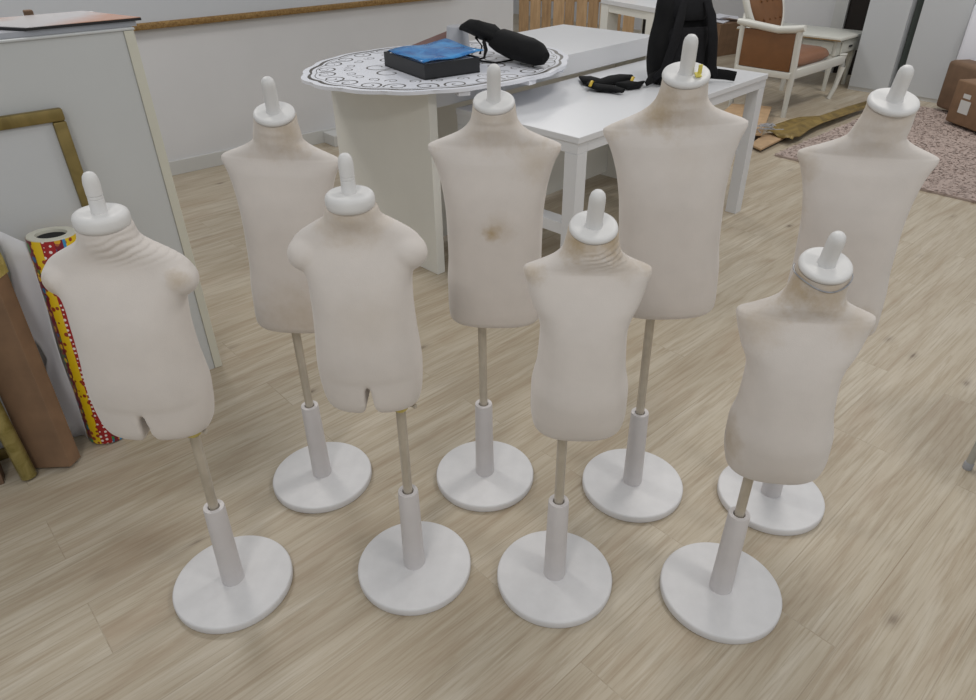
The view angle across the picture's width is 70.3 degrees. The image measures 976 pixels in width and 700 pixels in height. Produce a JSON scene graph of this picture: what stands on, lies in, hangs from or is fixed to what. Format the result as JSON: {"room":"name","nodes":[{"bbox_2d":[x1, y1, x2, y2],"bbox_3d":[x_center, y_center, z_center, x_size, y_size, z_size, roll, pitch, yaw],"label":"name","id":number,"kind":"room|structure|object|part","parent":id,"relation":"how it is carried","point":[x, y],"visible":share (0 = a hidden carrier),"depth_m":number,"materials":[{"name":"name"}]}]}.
{"room":"design studio","nodes":[
{"label":"design studio","id":0,"kind":"room"},
{"bbox_2d":[134,0,512,161],"bbox_3d":[-2.072,-2.368,3.845,5.800,2.800,0.140,-25,40,-32],"label":"wall","id":1,"kind":"structure","parent":0,"point":[204,80],"depth_m":4.62,"materials":[{"name":"paint"}]},
{"bbox_2d":[0,0,424,30],"bbox_3d":[-1.882,-2.469,3.824,4.260,1.252,0.043,-25,40,-32],"label":"framed board","id":2,"kind":"object","parent":1,"relation":"attached to","point":[154,14],"visible":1,"depth_m":4.15,"materials":[{"name":"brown wood"}]},
{"bbox_3d":[-1.883,-2.470,3.833,4.150,1.220,0.028,-25,40,-32],"label":"panel","id":3,"kind":"part","parent":2,"relation":"part of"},
{"bbox_3d":[-1.875,-1.959,4.153,4.260,0.037,0.043,-25,40,-32],"label":"frame","id":4,"kind":"part","parent":2,"relation":"part of","materials":[{"name":"brown wood"}]},
{"bbox_2d":[169,127,337,175],"bbox_3d":[-1.957,-1.166,4.479,5.800,0.090,0.170,-25,40,-32],"label":"baseboard","id":5,"kind":"structure","parent":1,"relation":"attached to","point":[204,161],"depth_m":4.64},
{"bbox_2d":[0,14,975,699],"bbox_3d":[2.970,-2.173,6.063,18.000,0.050,15.500,-1,33,0],"label":"floor","id":6,"kind":"structure","parent":0,"point":[879,597],"depth_m":1.96,"materials":[{"name":"brown wood"}]},
{"bbox_2d":[0,463,4,484],"bbox_3d":[-1.582,0.290,2.035,0.214,0.314,0.104,-18,37,-24],"label":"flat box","id":7,"kind":"object","parent":6,"relation":"on","point":[2,475],"visible":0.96,"depth_m":2.11,"materials":[{"name":"cardboard"}]},
{"bbox_2d":[0,401,36,480],"bbox_3d":[-1.449,0.118,1.997,0.144,0.607,0.045,27,42,36],"label":"roll","id":8,"kind":"object","parent":6,"relation":"on","point":[10,440],"visible":1,"depth_m":2.07,"materials":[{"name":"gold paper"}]},
{"bbox_2d":[0,273,80,467],"bbox_3d":[-1.384,0.076,2.051,0.183,0.624,0.137,1,33,3],"label":"roll","id":9,"kind":"object","parent":6,"relation":"on","point":[28,396],"visible":0.86,"depth_m":2.05,"materials":[{"name":"brown cardboard"}]},
{"bbox_2d":[0,253,8,277],"bbox_3d":[-1.381,-0.264,1.889,0.074,0.135,0.046,-1,33,0],"label":"gift bag","id":10,"kind":"object","parent":9,"relation":"on","point":[3,268],"visible":1,"depth_m":1.92,"materials":[{"name":"paper"}]},
{"bbox_2d":[0,107,88,460],"bbox_3d":[-1.617,-0.065,1.927,1.105,0.999,0.080,-24,39,-31],"label":"picture frame","id":11,"kind":"object","parent":6,"relation":"on","point":[41,171],"visible":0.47,"depth_m":1.99,"materials":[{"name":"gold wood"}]},
{"bbox_3d":[-1.595,0.351,2.171,1.105,0.036,0.027,-24,39,-31],"label":"moulding","id":12,"kind":"part","parent":11,"relation":"part of","materials":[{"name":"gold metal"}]},
{"bbox_3d":[-1.639,-0.480,1.683,1.105,0.036,0.027,-24,39,-31],"label":"moulding","id":13,"kind":"part","parent":11,"relation":"part of","materials":[{"name":"gold metal"}]},
{"bbox_3d":[-1.198,-0.249,2.204,0.035,0.929,0.076,-24,39,-31],"label":"moulding","id":14,"kind":"part","parent":11,"relation":"part of","materials":[{"name":"gold metal"}]},
{"bbox_2d":[0,226,121,443],"bbox_3d":[-1.282,-0.041,2.146,0.203,0.715,0.178,11,35,17],"label":"roll","id":15,"kind":"object","parent":6,"relation":"on","point":[37,303],"visible":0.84,"depth_m":2.07,"materials":[{"name":"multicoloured paper"}]},
{"bbox_2d":[0,11,221,369],"bbox_3d":[-1.917,-0.212,1.995,1.907,1.180,0.502,-24,39,-31],"label":"base cabinet","id":16,"kind":"object","parent":6,"relation":"on","point":[97,78],"visible":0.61,"depth_m":2.06,"materials":[{"name":"grey laminate"}]},
{"bbox_2d":[23,9,33,15],"bbox_3d":[-1.390,-1.012,2.103,0.025,0.034,0.025,-24,39,-31],"label":"wooden block","id":17,"kind":"object","parent":16,"relation":"on","point":[29,11],"visible":0.44,"depth_m":2.09,"materials":[{"name":"wood"}]},
{"bbox_3d":[-1.924,-0.705,1.677,1.907,0.006,0.502,-24,39,-31],"label":"panel","id":18,"kind":"part","parent":16,"relation":"part of","materials":[{"name":"grey laminate"}]},
{"bbox_2d":[0,21,136,38],"bbox_3d":[-1.430,-0.867,1.897,0.820,0.014,0.270,-24,39,-31],"label":"folder","id":19,"kind":"object","parent":16,"relation":"on","point":[4,34],"visible":0.4,"depth_m":1.92,"materials":[{"name":"paper"}]},
{"bbox_2d":[0,11,140,30],"bbox_3d":[-1.288,-0.940,1.986,0.485,0.008,0.288,-24,39,-31],"label":"art print","id":20,"kind":"object","parent":19,"relation":"on","point":[75,18],"visible":1,"depth_m":1.98},
{"bbox_3d":[-1.159,-0.516,2.456,0.028,1.173,0.420,-24,39,-31],"label":"panel","id":21,"kind":"part","parent":16,"relation":"part of","materials":[{"name":"white wood"}]},
{"bbox_2d":[41,171,292,633],"bbox_3d":[-0.659,0.148,1.494,0.293,1.089,0.293,26,41,35],"label":"mannequin","id":22,"kind":"object","parent":6,"relation":"on","point":[123,293],"visible":1,"depth_m":1.34,"materials":[{"name":"white fabric"}]},
{"bbox_3d":[-0.653,0.594,1.782,0.294,0.026,0.294,-1,33,0],"label":"plate","id":23,"kind":"part","parent":22,"relation":"part of","materials":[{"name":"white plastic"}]},
{"bbox_2d":[221,76,371,513],"bbox_3d":[-0.509,-0.098,1.799,0.294,1.168,0.294,28,42,36],"label":"mannequin","id":24,"kind":"object","parent":6,"relation":"on","point":[281,181],"visible":0.73,"depth_m":1.64,"materials":[{"name":"beige fabric"}]},
{"bbox_3d":[-0.502,0.381,2.109,0.294,0.026,0.294,-1,33,0],"label":"plate","id":25,"kind":"part","parent":24,"relation":"part of","materials":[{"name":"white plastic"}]},
{"bbox_2d":[287,153,470,615],"bbox_3d":[-0.199,0.113,1.528,0.294,1.100,0.294,28,43,37],"label":"mannequin","id":26,"kind":"object","parent":6,"relation":"on","point":[358,262],"visible":1,"depth_m":1.37,"materials":[{"name":"white fabric"}]},
{"bbox_3d":[-0.192,0.564,1.819,0.294,0.026,0.294,-1,33,0],"label":"plate","id":27,"kind":"part","parent":26,"relation":"part of","materials":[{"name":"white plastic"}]},
{"bbox_2d":[331,24,649,274],"bbox_3d":[0.111,-1.175,3.757,0.705,0.840,1.715,28,42,36],"label":"desk","id":28,"kind":"object","parent":6,"relation":"on","point":[387,138],"visible":0.43,"depth_m":3.26,"materials":[{"name":"white paint"}]},
{"bbox_3d":[-0.475,-0.847,3.261,0.705,0.840,0.045,28,42,36],"label":"panel","id":29,"kind":"part","parent":28,"relation":"part of","materials":[{"name":"white wood"}]},
{"bbox_2d":[301,42,568,95],"bbox_3d":[-0.218,-1.305,3.193,1.293,0.034,1.035,-22,39,-30],"label":"tablecloth","id":30,"kind":"object","parent":28,"relation":"on","point":[362,72],"visible":0.73,"depth_m":2.95,"materials":[{"name":"white fabric"}]},
{"bbox_2d":[413,31,446,44],"bbox_3d":[-0.267,-1.603,3.536,0.320,0.100,0.032,-7,33,-10],"label":"brown sleeve","id":31,"kind":"object","parent":30,"relation":"on","point":[442,35],"visible":0.09,"depth_m":3.53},
{"bbox_2d":[384,51,479,79],"bbox_3d":[-0.251,-1.267,3.047,0.270,0.061,0.375,-20,38,-27],"label":"tray","id":32,"kind":"object","parent":30,"relation":"on","point":[437,70],"visible":0.74,"depth_m":2.93,"materials":[{"name":"black plastic"}]},
{"bbox_2d":[390,52,472,63],"bbox_3d":[-0.251,-1.270,3.045,0.240,0.050,0.325,-20,38,-27],"label":"stack","id":33,"kind":"object","parent":32,"relation":"in","point":[465,56],"visible":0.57,"depth_m":2.94,"materials":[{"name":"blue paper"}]},
{"bbox_2d":[388,38,483,62],"bbox_3d":[-0.230,-1.307,3.024,0.311,0.022,0.390,-18,37,-25],"label":"blue sleeve","id":34,"kind":"object","parent":33,"relation":"on","point":[445,48],"visible":1,"depth_m":3.01,"materials":[{"name":"blue fabric"}]},
{"bbox_2d":[446,24,469,46],"bbox_3d":[-0.150,-1.541,3.425,0.120,0.111,0.120,-1,33,0],"label":"plastic tub","id":35,"kind":"object","parent":30,"relation":"on","point":[453,33],"visible":0.48,"depth_m":3.38,"materials":[{"name":"plastic"}]},
{"bbox_2d":[459,19,549,65],"bbox_3d":[0.064,-1.412,3.175,0.570,0.155,0.211,22,39,31],"label":"sling bag","id":36,"kind":"object","parent":30,"relation":"on","point":[512,45],"visible":0.94,"depth_m":3.11,"materials":[{"name":"black fabric"}]},
{"bbox_3d":[0.170,-1.116,3.727,0.020,0.712,1.624,28,42,36],"label":"modesty panel","id":37,"kind":"part","parent":28,"relation":"part of","materials":[{"name":"white wood"}]},
{"bbox_3d":[0.678,-1.469,4.291,0.630,0.742,0.035,28,42,36],"label":"panel","id":38,"kind":"part","parent":28,"relation":"part of","materials":[{"name":"white wood"}]},
{"bbox_2d":[428,64,560,511],"bbox_3d":[-0.016,-0.111,1.792,0.294,1.186,0.294,28,42,36],"label":"mannequin","id":39,"kind":"object","parent":6,"relation":"on","point":[494,172],"visible":0.95,"depth_m":1.62,"materials":[{"name":"white fabric"}]},
{"bbox_3d":[-0.009,0.376,2.106,0.294,0.026,0.294,-1,33,0],"label":"plate","id":40,"kind":"part","parent":39,"relation":"part of","materials":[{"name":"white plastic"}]},
{"bbox_2d":[497,189,651,627],"bbox_3d":[0.166,0.151,1.507,0.296,1.049,0.294,-1,33,0],"label":"mannequin","id":41,"kind":"object","parent":6,"relation":"on","point":[586,294],"visible":1,"depth_m":1.36,"materials":[{"name":"white fabric"}]},
{"bbox_3d":[0.171,0.581,1.785,0.294,0.026,0.294,-1,33,0],"label":"plate","id":42,"kind":"part","parent":41,"relation":"part of","materials":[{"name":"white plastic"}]},
{"bbox_2d":[519,0,634,32],"bbox_3d":[0.977,-3.870,7.573,1.274,1.190,0.115,6,33,10],"label":"pallet","id":43,"kind":"object","parent":6,"relation":"on","point":[559,6],"visible":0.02,"depth_m":7.64,"materials":[{"name":"brown wood"}]},
{"bbox_2d":[456,60,767,247],"bbox_3d":[0.642,-0.910,3.436,0.672,0.730,1.533,28,42,36],"label":"side table","id":44,"kind":"object","parent":6,"relation":"on","point":[570,113],"visible":0.39,"depth_m":3.02,"materials":[{"name":"white paint"}]},
{"bbox_3d":[-0.086,-0.707,3.197,0.062,0.664,0.062,28,42,36],"label":"leg","id":45,"kind":"part","parent":44,"relation":"part of","materials":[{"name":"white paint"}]},
{"bbox_3d":[0.342,-0.482,2.841,0.062,0.664,0.062,28,42,36],"label":"leg","id":46,"kind":"part","parent":44,"relation":"part of","materials":[{"name":"white paint"}]},
{"bbox_2d":[579,74,644,92],"bbox_3d":[0.598,-1.263,3.265,0.302,0.044,0.346,-1,33,0],"label":"straps","id":47,"kind":"object","parent":44,"relation":"on","point":[621,82],"visible":1,"depth_m":3.23,"materials":[{"name":"black fabric"}]},
{"bbox_2d":[645,0,736,85],"bbox_3d":[0.939,-1.500,3.216,0.460,0.492,0.219,-7,33,-10],"label":"backpack","id":48,"kind":"object","parent":44,"relation":"on","point":[674,20],"visible":0.85,"depth_m":3.17,"materials":[{"name":"black fabric"}]},
{"bbox_3d":[1.370,-1.058,3.711,0.062,0.664,0.062,28,42,36],"label":"leg","id":49,"kind":"part","parent":44,"relation":"part of","materials":[{"name":"white paint"}]},
{"bbox_2d":[600,0,656,34],"bbox_3d":[1.472,-2.758,6.282,0.600,0.730,0.800,-15,36,-21],"label":"table","id":50,"kind":"object","parent":6,"relation":"on","point":[610,9],"visible":0.3,"depth_m":6.07,"materials":[{"name":"white paint"}]},
{"bbox_3d":[1.110,-2.845,6.462,0.115,0.689,0.115,-15,36,-21],"label":"leg","id":51,"kind":"part","parent":50,"relation":"part of","materials":[{"name":"white wood"}]},
{"bbox_3d":[1.571,-2.756,6.341,0.020,0.620,0.550,-15,36,-21],"label":"panel","id":52,"kind":"part","parent":50,"relation":"part of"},
{"bbox_3d":[1.407,-2.519,5.951,0.115,0.689,0.115,-15,36,-21],"label":"leg","id":53,"kind":"part","parent":50,"relation":"part of","materials":[{"name":"white wood"}]},
{"bbox_2d":[582,34,747,522],"bbox_3d":[0.414,-0.116,1.734,0.310,1.247,0.294,-1,33,0],"label":"mannequin","id":54,"kind":"object","parent":6,"relation":"on","point":[673,157],"visible":0.94,"depth_m":1.54,"materials":[{"name":"beige fabric"}]},
{"bbox_3d":[0.429,0.397,2.065,0.294,0.026,0.294,-1,33,0],"label":"plate","id":55,"kind":"part","parent":54,"relation":"part of","materials":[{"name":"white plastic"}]},
{"bbox_2d":[716,13,739,56],"bbox_3d":[2.630,-3.557,7.806,0.440,0.392,0.320,-20,37,-26],"label":"carton","id":56,"kind":"object","parent":6,"relation":"on","point":[728,35],"visible":0.56,"depth_m":7.67,"materials":[{"name":"brown cardboard"}]},
{"bbox_2d":[660,231,875,643],"bbox_3d":[0.579,0.198,1.482,0.297,0.988,0.294,-1,33,0],"label":"mannequin","id":57,"kind":"object","parent":6,"relation":"on","point":[799,342],"visible":1,"depth_m":1.36,"materials":[{"name":"white fabric"}]},
{"bbox_3d":[0.583,0.602,1.743,0.294,0.026,0.294,-1,33,0],"label":"plate","id":58,"kind":"part","parent":57,"relation":"part of","materials":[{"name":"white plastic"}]},
{"bbox_2d":[728,0,847,117],"bbox_3d":[2.463,-2.612,5.675,0.984,1.132,0.685,-28,41,-35],"label":"armchair","id":59,"kind":"object","parent":6,"relation":"on","point":[770,47],"visible":0.99,"depth_m":5.47,"materials":[{"name":"beige paint"}]},
{"bbox_3d":[2.031,-2.313,5.662,0.070,0.641,0.052,-23,39,-30],"label":"leg","id":60,"kind":"part","parent":59,"relation":"part of","materials":[{"name":"beige paint"}]},
{"bbox_3d":[2.186,-2.212,5.515,0.048,0.048,0.470,-27,41,-34],"label":"rail","id":61,"kind":"part","parent":59,"relation":"part of","materials":[{"name":"beige paint"}]},
{"bbox_3d":[2.221,-2.836,5.584,0.592,0.652,0.292,-25,40,-33],"label":"frame","id":62,"kind":"part","parent":59,"relation":"part of","materials":[{"name":"beige paint"}]},
{"bbox_2d":[750,0,782,25],"bbox_3d":[2.224,-2.834,5.581,0.500,0.560,0.278,-27,41,-34],"label":"cushion","id":63,"kind":"object","parent":59,"relation":"on","point":[766,11],"depth_m":5.54,"materials":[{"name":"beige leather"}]},
{"bbox_3d":[2.183,-2.349,5.426,0.030,0.275,0.430,-27,41,-34],"label":"panel","id":64,"kind":"part","parent":59,"relation":"part of","materials":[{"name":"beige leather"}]},
{"bbox_3d":[2.171,-2.482,5.327,0.056,0.078,0.556,-27,41,-34],"label":"arm rail","id":65,"kind":"part","parent":59,"relation":"part of","materials":[{"name":"beige paint"}]},
{"bbox_3d":[2.687,-2.523,6.232,0.051,0.365,0.082,21,39,30],"label":"leg","id":66,"kind":"part","parent":59,"relation":"part of","materials":[{"name":"beige paint"}]},
{"bbox_3d":[2.350,-2.127,5.367,0.054,0.642,0.069,19,38,27],"label":"leg","id":67,"kind":"part","parent":59,"relation":"part of","materials":[{"name":"beige paint"}]},
{"bbox_2d":[797,44,828,66],"bbox_3d":[2.481,-2.436,5.692,0.736,0.105,0.442,-27,41,-35],"label":"seat cushion","id":68,"kind":"object","parent":59,"relation":"on","point":[809,54],"depth_m":5.58,"materials":[{"name":"fabric"}]},
{"bbox_3d":[2.681,-2.300,5.633,0.880,0.065,0.042,-27,41,-34],"label":"rail","id":69,"kind":"part","parent":59,"relation":"part of","materials":[{"name":"beige paint"}]},
{"bbox_3d":[2.997,-2.348,5.956,0.100,0.371,0.064,-1,33,0],"label":"leg","id":70,"kind":"part","parent":59,"relation":"part of","materials":[{"name":"beige paint"}]},
{"bbox_2d":[736,23,861,90],"bbox_3d":[2.895,-2.777,6.534,0.548,0.455,1.000,-27,41,-34],"label":"console table","id":71,"kind":"object","parent":6,"relation":"on","point":[837,41],"visible":0.49,"depth_m":6.17,"materials":[{"name":"beige paint"}]},
{"bbox_3d":[2.920,-2.689,6.144,0.013,0.100,0.270,-27,41,-34],"label":"drawer","id":72,"kind":"part","parent":71,"relation":"part of","materials":[{"name":"beige paint"}]},
{"bbox_3d":[3.034,-2.473,6.204,0.068,0.300,0.068,-1,33,0],"label":"leg","id":73,"kind":"part","parent":71,"relation":"part of","materials":[{"name":"beige paint"}]},
{"bbox_3d":[3.330,-2.622,6.428,0.068,0.300,0.068,-1,33,0],"label":"leg","id":74,"kind":"part","parent":71,"relation":"part of","materials":[{"name":"beige paint"}]},
{"bbox_3d":[3.219,-2.714,6.176,0.320,0.100,0.013,-27,41,-34],"label":"drawer","id":75,"kind":"part","parent":71,"relation":"part of","materials":[{"name":"beige paint"}]},
{"bbox_2d":[766,101,866,138],"bbox_3d":[2.570,-1.798,5.352,1.445,0.039,0.244,-28,42,-35],"label":"cloth","id":76,"kind":"object","parent":6,"relation":"on","point":[795,127],"visible":0.9,"depth_m":5.21,"materials":[{"name":"gold fabric"}]},
{"bbox_2d":[717,65,939,535],"bbox_3d":[0.814,-0.070,1.702,0.294,1.195,0.294,-1,33,0],"label":"mannequin","id":77,"kind":"object","parent":6,"relation":"on","point":[864,183],"visible":0.84,"depth_m":1.50,"materials":[{"name":"beige fabric"}]},
{"bbox_3d":[0.821,0.421,2.019,0.294,0.026,0.294,-1,33,0],"label":"plate","id":78,"kind":"part","parent":77,"relation":"part of","materials":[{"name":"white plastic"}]},
{"bbox_2d":[775,106,975,202],"bbox_3d":[3.371,-1.309,4.651,2.092,0.019,2.091,-27,41,-34],"label":"rug","id":79,"kind":"object","parent":6,"relation":"on","point":[954,176],"visible":0.44,"depth_m":4.78,"materials":[{"name":"pink carpet"}]},
{"bbox_2d":[937,59,975,109],"bbox_3d":[3.726,-2.044,5.402,0.180,0.360,0.340,-4,33,-4],"label":"carton","id":80,"kind":"object","parent":79,"relation":"on","point":[957,70],"visible":0.59,"depth_m":5.41,"materials":[{"name":"cardboard"}]},
{"bbox_2d":[946,79,975,130],"bbox_3d":[3.645,-1.764,5.025,0.282,0.300,0.460,-5,33,-7],"label":"carton","id":81,"kind":"object","parent":79,"relation":"on","point":[962,109],"visible":1,"depth_m":5.09,"materials":[{"name":"brown cardboard"}]},
{"bbox_2d":[848,0,917,92],"bbox_3d":[3.615,-3.398,5.779,0.630,2.300,0.345,-27,41,-34],"label":"closet","id":82,"kind":"object","parent":6,"relation":"on","point":[887,24],"visible":0.57,"depth_m":6.00,"materials":[{"name":"white wood"}]},
{"bbox_2d":[897,0,923,71],"bbox_3d":[3.751,-3.311,5.641,0.450,2.300,0.066,-27,41,-34],"label":"strip","id":83,"kind":"object","parent":6,"relation":"on","point":[920,3],"visible":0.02,"depth_m":5.87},
{"bbox_2d":[906,0,975,102],"bbox_3d":[3.910,-3.226,5.506,0.630,2.300,0.370,-27,41,-34],"label":"closet","id":84,"kind":"object","parent":6,"relation":"on","point":[942,24],"visible":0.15,"depth_m":5.71,"materials":[{"name":"white wood"}]},
{"bbox_2d":[956,4,975,60],"bbox_3d":[3.901,-2.292,5.461,0.110,0.780,0.360,-27,41,-34],"label":"board","id":85,"kind":"object","parent":6,"relation":"on","point":[967,50],"visible":0.31,"depth_m":5.44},
{"bbox_2d":[962,442,975,470],"bbox_3d":[1.645,0.247,1.874,0.388,0.458,0.366,-1,33,0],"label":"stool","id":86,"kind":"object","parent":6,"relation":"on","point":[968,464],"visible":1,"depth_m":2.10,"materials":[{"name":"metal"}]},
{"bbox_3d":[1.473,0.177,2.009,0.044,0.409,0.022,-16,36,-22],"label":"leg","id":87,"kind":"part","parent":86,"relation":"part of","materials":[{"name":"wood"}]},
{"bbox_3d":[2.033,-1.791,5.403,0.514,0.043,0.850,-1,33,0],"label":"pad","id":88,"kind":"object","parent":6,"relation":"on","visible":0},
{"bbox_2d":[724,104,771,135],"bbox_3d":[1.960,-1.788,5.348,0.365,0.011,0.868,13,35,20],"label":"cardboard","id":89,"kind":"object","parent":88,"relation":"on","point":[736,109],"visible":0.41,"depth_m":5.47,"materials":[{"name":"brown cardboard"}]},
{"bbox_2d":[757,123,783,132],"bbox_3d":[1.956,-1.617,4.997,0.276,0.060,0.208,-11,34,-15],"label":"film","id":90,"kind":"object","parent":89,"relation":"on","point":[764,124],"visible":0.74,"depth_m":4.97,"materials":[{"name":"plastic"}]},
{"bbox_3d":[2.040,-1.480,4.945,0.347,0.016,0.336,-1,33,0],"label":"pad","id":91,"kind":"object","parent":6,"relation":"on","visible":0},
{"bbox_2d":[753,133,784,150],"bbox_3d":[1.997,-1.503,4.955,0.146,0.012,0.520,27,42,36],"label":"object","id":92,"kind":"object","parent":91,"relation":"on","point":[766,140],"visible":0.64,"depth_m":4.92,"materials":[{"name":"brown cardboard"}]},
{"bbox_2d":[513,0,744,29],"bbox_3d":[1.871,-5.661,8.862,0.150,2.800,5.400,-27,41,-34],"label":"wall","id":93,"kind":"structure","parent":0,"point":[727,7],"depth_m":8.49,"materials":[{"name":"paint"}]},
{"bbox_2d":[784,0,835,66],"bbox_3d":[5.527,-2.844,4.419,0.150,2.800,7.300,-27,41,-34],"label":"wall","id":94,"kind":"structure","parent":0,"point":[804,12],"depth_m":6.95,"materials":[{"name":"paint"}]},
{"bbox_2d":[821,0,849,72],"bbox_3d":[3.412,-3.724,6.399,0.090,2.180,0.120,-27,41,-34],"label":"trim","id":95,"kind":"structure","parent":94,"relation":"attached to","point":[841,6],"depth_m":6.68,"materials":[{"name":"white wood"}]},
{"bbox_2d":[833,0,869,74],"bbox_3d":[3.582,-3.603,6.283,0.060,2.100,0.350,-27,41,-34],"label":"door","id":96,"kind":"structure","parent":94,"relation":"in","point":[858,9],"depth_m":6.61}
]}

